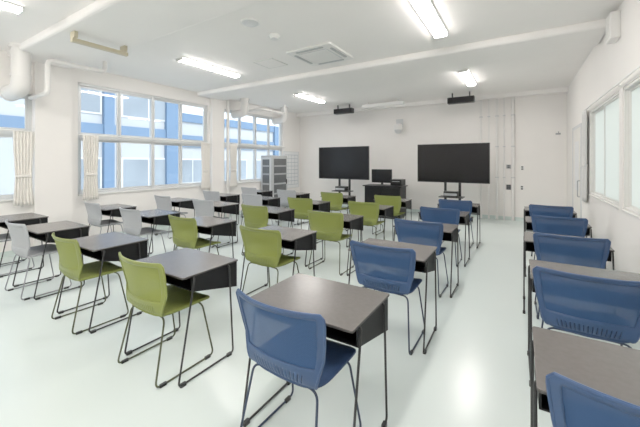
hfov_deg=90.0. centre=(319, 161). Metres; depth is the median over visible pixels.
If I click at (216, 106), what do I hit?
pillar
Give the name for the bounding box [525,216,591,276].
school desk
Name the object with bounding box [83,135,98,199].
curtain
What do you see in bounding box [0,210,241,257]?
baseboard
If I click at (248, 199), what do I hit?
chair
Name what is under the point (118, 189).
window
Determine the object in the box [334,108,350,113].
grille
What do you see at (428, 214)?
chair
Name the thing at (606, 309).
chair
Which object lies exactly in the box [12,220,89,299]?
school desk
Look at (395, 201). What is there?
chair
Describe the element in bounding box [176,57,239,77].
ceiling lamp
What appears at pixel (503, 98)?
conduit pipe
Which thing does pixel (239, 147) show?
window
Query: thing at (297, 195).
tray
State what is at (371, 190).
console
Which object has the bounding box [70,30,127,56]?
rail
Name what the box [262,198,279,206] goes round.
tray
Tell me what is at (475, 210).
tray
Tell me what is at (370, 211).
chair
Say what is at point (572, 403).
chair
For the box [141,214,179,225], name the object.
tray
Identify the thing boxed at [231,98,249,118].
ventilation duct
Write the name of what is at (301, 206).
chair
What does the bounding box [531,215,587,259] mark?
chair
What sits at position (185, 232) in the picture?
chair
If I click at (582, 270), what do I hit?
school desk
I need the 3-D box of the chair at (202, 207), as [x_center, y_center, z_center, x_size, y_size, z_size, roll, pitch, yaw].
[-2.002,1.085,5.896,0.571,0.830,0.536,0,0,32]
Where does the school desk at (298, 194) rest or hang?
on the floor
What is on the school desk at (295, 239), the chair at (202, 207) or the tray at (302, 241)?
the tray at (302, 241)
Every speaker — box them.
[240,18,259,26]
[334,104,353,114]
[447,91,474,104]
[605,10,620,43]
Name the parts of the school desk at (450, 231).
leg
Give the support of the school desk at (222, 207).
on the floor
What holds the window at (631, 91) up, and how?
in the wall at (605, 65)
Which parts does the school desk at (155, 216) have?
leg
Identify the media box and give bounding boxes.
[335,186,347,190]
[443,191,458,196]
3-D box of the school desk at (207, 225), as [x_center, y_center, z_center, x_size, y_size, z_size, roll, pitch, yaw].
[-1.533,1.140,4.227,0.700,0.720,0.538,0,0,31]
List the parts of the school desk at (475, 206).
leg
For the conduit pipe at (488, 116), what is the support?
attached to the wall at (542, 153)
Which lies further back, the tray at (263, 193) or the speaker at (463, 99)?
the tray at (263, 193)
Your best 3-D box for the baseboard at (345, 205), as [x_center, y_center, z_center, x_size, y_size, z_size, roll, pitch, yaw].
[2.575,1.455,9.704,7.820,0.090,0.012,0,0,32]
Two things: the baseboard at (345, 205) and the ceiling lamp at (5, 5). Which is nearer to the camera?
the ceiling lamp at (5, 5)
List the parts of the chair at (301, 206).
panel, backrest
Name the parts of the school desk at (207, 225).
leg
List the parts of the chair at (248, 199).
backrest, panel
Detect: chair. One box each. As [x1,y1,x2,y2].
[0,233,34,274]
[5,220,71,300]
[51,232,128,334]
[84,201,123,233]
[117,252,212,387]
[119,207,165,261]
[154,195,187,238]
[168,214,220,254]
[192,199,230,247]
[203,191,231,218]
[236,288,361,426]
[239,225,300,291]
[241,187,256,217]
[241,193,272,225]
[241,204,283,255]
[277,189,303,224]
[287,197,317,240]
[307,210,353,275]
[321,192,348,229]
[348,201,384,247]
[350,240,423,354]
[374,195,404,235]
[394,218,448,297]
[420,206,461,266]
[438,199,473,247]
[529,204,573,255]
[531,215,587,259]
[532,266,639,347]
[533,232,610,318]
[545,372,639,426]
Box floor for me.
[0,206,639,426]
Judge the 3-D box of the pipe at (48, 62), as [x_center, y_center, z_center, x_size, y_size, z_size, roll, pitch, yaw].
[-4.252,-1.388,5.429,0.735,0.725,0.870,0,0,32]
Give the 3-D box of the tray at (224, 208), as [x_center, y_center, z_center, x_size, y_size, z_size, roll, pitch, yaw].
[-1.907,0.894,6.018,0.654,0.201,0.420,0,0,33]
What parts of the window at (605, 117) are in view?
sash, pane, sill, sash, pane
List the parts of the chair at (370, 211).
backrest, panel, seat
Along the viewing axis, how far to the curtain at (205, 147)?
8.16 m
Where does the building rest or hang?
on the ground
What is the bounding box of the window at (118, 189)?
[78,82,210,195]
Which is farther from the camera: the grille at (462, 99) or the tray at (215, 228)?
the grille at (462, 99)
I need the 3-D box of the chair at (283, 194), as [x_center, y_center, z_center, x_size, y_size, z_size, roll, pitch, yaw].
[-0.720,1.085,7.880,0.571,0.830,0.536,0,0,31]
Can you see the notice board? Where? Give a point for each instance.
(292, 157)
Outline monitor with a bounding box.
[372,169,391,184]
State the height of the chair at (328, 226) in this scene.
0.830 m
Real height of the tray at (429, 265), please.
0.201 m
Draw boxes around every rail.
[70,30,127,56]
[582,65,639,111]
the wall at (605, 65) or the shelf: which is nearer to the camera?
the wall at (605, 65)
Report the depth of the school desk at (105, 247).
3.12 m
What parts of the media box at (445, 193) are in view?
panel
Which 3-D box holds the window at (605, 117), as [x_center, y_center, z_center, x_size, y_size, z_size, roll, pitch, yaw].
[3.892,-0.135,4.360,0.102,1.350,1.800,0,0,32]
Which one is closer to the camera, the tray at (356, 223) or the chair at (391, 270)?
the chair at (391, 270)
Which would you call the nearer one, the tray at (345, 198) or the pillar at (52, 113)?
the pillar at (52, 113)
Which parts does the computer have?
panel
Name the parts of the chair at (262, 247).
leg, panel, backrest, seat, leg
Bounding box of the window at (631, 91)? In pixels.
[621,77,639,219]
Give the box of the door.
[572,123,581,217]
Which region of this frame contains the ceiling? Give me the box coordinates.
[0,0,622,113]
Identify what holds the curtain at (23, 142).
hanging from the window at (28, 103)
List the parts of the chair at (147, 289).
panel, backrest, leg, seat, leg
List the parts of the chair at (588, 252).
leg, backrest, panel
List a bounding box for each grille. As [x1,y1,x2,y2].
[298,49,341,63]
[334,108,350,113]
[448,96,472,102]
[605,15,609,41]
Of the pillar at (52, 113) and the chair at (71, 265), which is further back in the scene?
the pillar at (52, 113)
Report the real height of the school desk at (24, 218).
0.720 m
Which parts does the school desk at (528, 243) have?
leg, leg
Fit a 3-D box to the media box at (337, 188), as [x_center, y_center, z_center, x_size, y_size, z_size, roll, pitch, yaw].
[0.645,0.787,9.523,0.320,0.124,0.244,0,0,32]
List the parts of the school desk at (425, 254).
leg, leg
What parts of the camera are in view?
wall plate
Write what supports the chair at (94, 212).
on the floor
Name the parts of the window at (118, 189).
sash, sash, sash, sash, sill, curtain rail, sash, sash, sash, sash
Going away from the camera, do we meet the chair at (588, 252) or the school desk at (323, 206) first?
the chair at (588, 252)
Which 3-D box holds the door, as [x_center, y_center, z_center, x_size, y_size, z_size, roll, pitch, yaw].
[5.085,0.395,6.256,0.188,2.210,1.120,0,0,32]
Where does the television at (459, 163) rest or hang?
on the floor
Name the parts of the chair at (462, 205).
backrest, panel, leg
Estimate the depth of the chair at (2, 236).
4.48 m
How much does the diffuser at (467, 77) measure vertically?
0.032 m
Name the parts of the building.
pane, pane, pane, pane, pane, blue panel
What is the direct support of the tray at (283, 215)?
on the school desk at (276, 213)
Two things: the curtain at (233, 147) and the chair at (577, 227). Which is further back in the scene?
the curtain at (233, 147)
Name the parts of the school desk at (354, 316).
leg, leg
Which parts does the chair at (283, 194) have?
backrest, panel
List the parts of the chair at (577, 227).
backrest, panel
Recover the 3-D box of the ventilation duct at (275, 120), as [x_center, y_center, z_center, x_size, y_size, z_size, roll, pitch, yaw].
[-1.272,-1.487,10.406,0.552,0.526,0.264,0,0,32]
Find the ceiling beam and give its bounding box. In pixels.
[197,18,606,100]
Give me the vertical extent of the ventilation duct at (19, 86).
0.787 m
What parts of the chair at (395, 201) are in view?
panel, backrest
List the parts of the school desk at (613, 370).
leg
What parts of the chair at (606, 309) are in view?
leg, seat, panel, leg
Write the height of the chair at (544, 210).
0.830 m
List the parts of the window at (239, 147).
sash, sash, sash, sash, curtain rail, sash, sash, sash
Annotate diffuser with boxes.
[0,2,21,12]
[460,72,474,85]
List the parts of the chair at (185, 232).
panel, backrest, seat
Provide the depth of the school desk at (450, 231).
3.87 m
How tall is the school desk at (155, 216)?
0.720 m
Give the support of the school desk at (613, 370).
on the floor
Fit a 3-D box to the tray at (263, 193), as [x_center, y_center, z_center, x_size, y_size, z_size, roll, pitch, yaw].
[-1.680,0.894,8.722,0.654,0.201,0.420,0,0,33]
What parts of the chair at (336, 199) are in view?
backrest, panel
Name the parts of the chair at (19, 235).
panel, backrest, leg, seat, leg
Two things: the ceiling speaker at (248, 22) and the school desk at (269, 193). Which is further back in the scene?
the school desk at (269, 193)
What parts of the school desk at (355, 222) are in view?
leg, leg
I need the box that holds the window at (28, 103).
[0,94,32,201]
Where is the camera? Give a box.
[394,119,402,133]
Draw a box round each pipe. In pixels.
[28,59,106,99]
[226,100,228,216]
[248,105,285,113]
[479,100,482,217]
[487,100,489,218]
[495,99,498,219]
[503,98,504,219]
[511,97,514,220]
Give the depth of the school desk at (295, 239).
3.52 m
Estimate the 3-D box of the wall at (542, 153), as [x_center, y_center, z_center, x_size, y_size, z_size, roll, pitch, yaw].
[2.631,-0.125,9.794,8.220,3.250,0.200,0,0,32]
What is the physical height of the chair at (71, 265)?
0.830 m
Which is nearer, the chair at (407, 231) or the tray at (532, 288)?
the tray at (532, 288)
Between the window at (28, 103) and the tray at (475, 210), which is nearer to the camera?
the window at (28, 103)
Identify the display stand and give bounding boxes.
[319,146,368,207]
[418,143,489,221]
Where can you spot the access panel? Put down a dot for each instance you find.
(269, 63)
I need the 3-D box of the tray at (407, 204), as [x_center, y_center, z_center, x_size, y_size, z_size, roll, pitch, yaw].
[1.536,0.894,6.713,0.654,0.201,0.420,0,0,32]
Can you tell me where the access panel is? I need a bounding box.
[253,58,287,68]
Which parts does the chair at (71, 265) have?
panel, backrest, leg, seat, leg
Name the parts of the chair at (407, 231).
panel, backrest, seat, leg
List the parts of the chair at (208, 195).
panel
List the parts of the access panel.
door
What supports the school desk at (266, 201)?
on the floor
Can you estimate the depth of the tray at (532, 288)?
2.21 m
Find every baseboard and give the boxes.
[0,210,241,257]
[342,204,523,220]
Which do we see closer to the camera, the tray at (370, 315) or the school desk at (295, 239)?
the tray at (370, 315)
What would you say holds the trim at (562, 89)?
attached to the wall at (542, 153)
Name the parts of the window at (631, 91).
sill, sash, pane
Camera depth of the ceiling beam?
5.20 m
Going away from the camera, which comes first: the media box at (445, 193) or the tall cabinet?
the media box at (445, 193)
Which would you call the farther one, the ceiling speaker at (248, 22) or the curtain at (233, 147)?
the curtain at (233, 147)
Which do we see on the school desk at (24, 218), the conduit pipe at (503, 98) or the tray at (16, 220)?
the tray at (16, 220)
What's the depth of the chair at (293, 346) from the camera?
1.52 m
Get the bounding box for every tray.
[0,217,47,228]
[28,227,88,242]
[80,241,147,261]
[101,207,135,216]
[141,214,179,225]
[166,261,236,291]
[171,201,193,208]
[197,222,235,235]
[214,204,238,214]
[220,195,239,202]
[257,191,272,196]
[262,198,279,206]
[268,210,293,221]
[281,233,315,249]
[296,194,309,197]
[312,202,329,211]
[326,298,387,347]
[343,196,355,204]
[343,217,362,230]
[352,250,435,272]
[379,207,393,217]
[395,227,457,241]
[400,200,411,208]
[420,213,468,224]
[438,205,478,214]
[525,211,575,217]
[525,242,611,261]
[526,223,589,236]
[530,272,535,292]
[534,361,549,412]
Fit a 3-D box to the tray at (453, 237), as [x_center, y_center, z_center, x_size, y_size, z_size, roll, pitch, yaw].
[1.322,0.894,3.968,0.654,0.201,0.420,0,0,33]
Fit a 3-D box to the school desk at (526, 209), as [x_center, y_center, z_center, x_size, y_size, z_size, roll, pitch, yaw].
[3.734,1.140,5.222,0.700,0.720,0.538,0,0,32]
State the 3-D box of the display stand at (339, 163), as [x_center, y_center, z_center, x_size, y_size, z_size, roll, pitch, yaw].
[0.700,0.522,9.610,1.680,1.955,0.700,0,0,32]
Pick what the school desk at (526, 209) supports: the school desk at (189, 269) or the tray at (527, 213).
the tray at (527, 213)
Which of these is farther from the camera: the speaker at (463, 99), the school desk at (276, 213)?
the speaker at (463, 99)
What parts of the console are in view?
cabinet door, cabinet door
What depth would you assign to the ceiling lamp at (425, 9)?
3.80 m
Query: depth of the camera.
9.59 m
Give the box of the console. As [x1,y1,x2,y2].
[363,184,407,218]
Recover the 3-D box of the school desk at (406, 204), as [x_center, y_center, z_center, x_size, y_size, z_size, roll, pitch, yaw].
[1.511,1.140,6.672,0.700,0.720,0.538,0,0,32]
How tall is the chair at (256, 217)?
0.830 m
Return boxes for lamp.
[0,0,24,14]
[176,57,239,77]
[293,93,324,102]
[362,99,403,107]
[408,0,448,38]
[457,69,476,85]
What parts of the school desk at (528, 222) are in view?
leg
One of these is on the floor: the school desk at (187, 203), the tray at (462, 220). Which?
the school desk at (187, 203)
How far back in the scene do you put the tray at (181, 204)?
6.51 m
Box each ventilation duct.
[0,42,31,100]
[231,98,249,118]
[272,107,287,124]
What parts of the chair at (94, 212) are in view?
panel, backrest, seat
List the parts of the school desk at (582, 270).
leg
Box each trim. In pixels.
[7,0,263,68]
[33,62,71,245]
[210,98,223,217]
[296,87,567,116]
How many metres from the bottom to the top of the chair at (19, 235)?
0.830 m
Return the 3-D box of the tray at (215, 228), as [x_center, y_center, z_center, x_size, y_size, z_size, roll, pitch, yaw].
[-1.508,0.894,4.268,0.654,0.201,0.420,0,0,31]
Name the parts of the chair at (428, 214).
backrest, panel, leg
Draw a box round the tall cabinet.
[261,155,286,207]
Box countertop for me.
[363,184,407,187]
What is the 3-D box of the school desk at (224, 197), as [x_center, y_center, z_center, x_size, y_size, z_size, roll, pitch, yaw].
[-2.341,1.140,7.645,0.700,0.720,0.538,0,0,33]
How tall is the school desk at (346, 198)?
0.720 m
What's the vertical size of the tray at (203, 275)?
0.201 m
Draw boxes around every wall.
[0,50,299,251]
[300,93,566,217]
[567,0,639,273]
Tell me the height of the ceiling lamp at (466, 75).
0.046 m
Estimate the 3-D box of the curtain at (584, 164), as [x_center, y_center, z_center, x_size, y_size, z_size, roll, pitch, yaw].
[4.369,-0.095,5.292,0.060,1.490,0.294,0,0,32]
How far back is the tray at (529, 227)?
4.25 m
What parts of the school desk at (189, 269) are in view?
leg, leg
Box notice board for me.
[283,151,298,187]
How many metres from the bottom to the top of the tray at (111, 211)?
0.201 m
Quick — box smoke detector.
[269,33,279,40]
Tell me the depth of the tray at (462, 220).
4.88 m
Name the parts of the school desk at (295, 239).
leg, leg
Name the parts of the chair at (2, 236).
seat, leg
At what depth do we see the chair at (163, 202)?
6.33 m
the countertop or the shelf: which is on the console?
the countertop
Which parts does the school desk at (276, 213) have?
leg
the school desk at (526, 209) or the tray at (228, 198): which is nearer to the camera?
the school desk at (526, 209)
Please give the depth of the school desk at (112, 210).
5.48 m
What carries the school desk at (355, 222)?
on the floor
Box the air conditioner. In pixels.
[286,42,352,65]
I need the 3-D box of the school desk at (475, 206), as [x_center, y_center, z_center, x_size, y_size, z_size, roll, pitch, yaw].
[2.577,1.140,5.953,0.700,0.720,0.538,0,0,32]
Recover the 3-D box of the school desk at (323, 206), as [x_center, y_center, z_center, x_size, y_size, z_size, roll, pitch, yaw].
[-0.213,1.140,6.279,0.700,0.720,0.538,0,0,33]
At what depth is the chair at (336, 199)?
7.03 m
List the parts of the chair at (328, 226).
leg, panel, backrest, seat, leg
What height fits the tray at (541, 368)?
0.201 m
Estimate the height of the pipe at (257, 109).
0.305 m
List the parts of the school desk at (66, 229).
leg, leg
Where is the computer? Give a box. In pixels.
[390,179,405,185]
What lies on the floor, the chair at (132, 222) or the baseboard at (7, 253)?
the chair at (132, 222)
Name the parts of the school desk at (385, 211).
leg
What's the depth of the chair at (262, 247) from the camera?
3.24 m
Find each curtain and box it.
[13,131,33,205]
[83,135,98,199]
[201,142,209,189]
[230,144,236,186]
[581,110,587,201]
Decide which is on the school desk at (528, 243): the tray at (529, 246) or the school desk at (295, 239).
the tray at (529, 246)
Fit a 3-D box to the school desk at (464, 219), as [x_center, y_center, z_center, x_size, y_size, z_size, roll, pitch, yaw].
[1.924,1.140,4.976,0.700,0.720,0.538,0,0,33]
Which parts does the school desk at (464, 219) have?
leg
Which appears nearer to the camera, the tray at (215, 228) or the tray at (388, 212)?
the tray at (215, 228)
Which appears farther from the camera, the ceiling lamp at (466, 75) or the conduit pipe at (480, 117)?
the conduit pipe at (480, 117)
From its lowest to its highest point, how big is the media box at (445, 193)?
0.124 m
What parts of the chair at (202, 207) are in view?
backrest, panel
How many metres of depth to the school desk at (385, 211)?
5.60 m
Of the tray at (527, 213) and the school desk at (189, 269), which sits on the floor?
the school desk at (189, 269)
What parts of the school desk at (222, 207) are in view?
leg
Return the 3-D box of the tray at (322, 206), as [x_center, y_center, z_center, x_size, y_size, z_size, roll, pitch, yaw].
[-0.187,0.894,6.319,0.654,0.201,0.420,0,0,33]
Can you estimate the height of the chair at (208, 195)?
0.830 m
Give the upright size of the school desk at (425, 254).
0.720 m
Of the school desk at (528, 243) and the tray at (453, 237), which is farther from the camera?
the tray at (453, 237)
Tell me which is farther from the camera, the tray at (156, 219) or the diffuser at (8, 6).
the tray at (156, 219)
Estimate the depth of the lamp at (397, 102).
9.12 m
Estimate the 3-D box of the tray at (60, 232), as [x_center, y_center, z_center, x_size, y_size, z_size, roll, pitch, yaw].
[-3.217,0.894,3.909,0.654,0.201,0.420,0,0,32]
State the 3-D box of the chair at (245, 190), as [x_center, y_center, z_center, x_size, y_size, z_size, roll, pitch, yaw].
[-1.776,1.085,8.600,0.571,0.830,0.536,0,0,34]
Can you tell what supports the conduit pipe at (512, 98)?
attached to the wall at (542, 153)
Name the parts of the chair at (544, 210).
panel, backrest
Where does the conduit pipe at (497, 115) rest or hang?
attached to the wall at (542, 153)
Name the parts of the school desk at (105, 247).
leg, leg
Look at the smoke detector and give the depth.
4.38 m
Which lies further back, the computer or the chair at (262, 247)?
the computer
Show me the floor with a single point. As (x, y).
(473, 371)
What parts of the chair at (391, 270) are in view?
panel, backrest, seat, leg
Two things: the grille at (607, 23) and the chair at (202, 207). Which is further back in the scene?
the chair at (202, 207)
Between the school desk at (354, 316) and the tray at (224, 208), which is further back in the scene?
the tray at (224, 208)
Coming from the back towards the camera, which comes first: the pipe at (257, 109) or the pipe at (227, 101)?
the pipe at (257, 109)
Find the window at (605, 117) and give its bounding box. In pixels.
[589,92,618,209]
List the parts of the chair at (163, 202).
panel, backrest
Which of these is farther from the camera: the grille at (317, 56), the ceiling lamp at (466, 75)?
the ceiling lamp at (466, 75)
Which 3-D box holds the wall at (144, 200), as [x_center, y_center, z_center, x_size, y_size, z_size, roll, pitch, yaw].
[-4.056,-0.125,6.662,0.200,3.250,12.200,0,0,32]
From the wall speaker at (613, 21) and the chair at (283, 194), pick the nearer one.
the wall speaker at (613, 21)
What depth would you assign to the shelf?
7.89 m
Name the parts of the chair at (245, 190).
panel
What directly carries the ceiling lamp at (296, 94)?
attached to the ceiling
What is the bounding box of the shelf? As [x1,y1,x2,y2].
[438,195,464,198]
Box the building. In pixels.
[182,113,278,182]
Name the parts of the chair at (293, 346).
leg, panel, backrest, seat, leg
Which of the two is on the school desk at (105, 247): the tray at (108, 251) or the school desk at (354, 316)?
the tray at (108, 251)
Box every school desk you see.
[0,213,48,277]
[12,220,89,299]
[56,232,148,333]
[89,204,136,232]
[124,248,237,387]
[140,209,180,256]
[155,197,197,234]
[173,216,236,257]
[207,201,239,247]
[219,193,239,224]
[240,225,316,294]
[241,190,272,216]
[241,196,279,224]
[242,273,388,426]
[243,206,294,254]
[275,192,309,224]
[288,200,330,243]
[305,212,363,275]
[320,195,355,230]
[346,205,393,246]
[348,238,436,353]
[372,198,411,233]
[393,220,458,297]
[418,211,469,266]
[437,203,480,247]
[523,231,614,313]
[524,206,576,231]
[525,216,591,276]
[527,259,639,385]
[530,326,639,426]
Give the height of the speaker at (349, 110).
0.270 m
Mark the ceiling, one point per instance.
(367, 30)
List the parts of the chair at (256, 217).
backrest, panel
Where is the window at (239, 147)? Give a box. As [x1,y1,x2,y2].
[224,109,285,184]
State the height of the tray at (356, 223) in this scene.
0.201 m
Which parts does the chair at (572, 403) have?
panel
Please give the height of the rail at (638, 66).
0.015 m
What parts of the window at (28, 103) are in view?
sash, sash, curtain rail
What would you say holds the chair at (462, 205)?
on the floor
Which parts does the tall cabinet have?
pane, door, door, door pane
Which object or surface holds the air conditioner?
attached to the ceiling
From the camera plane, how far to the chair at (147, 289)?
2.23 m

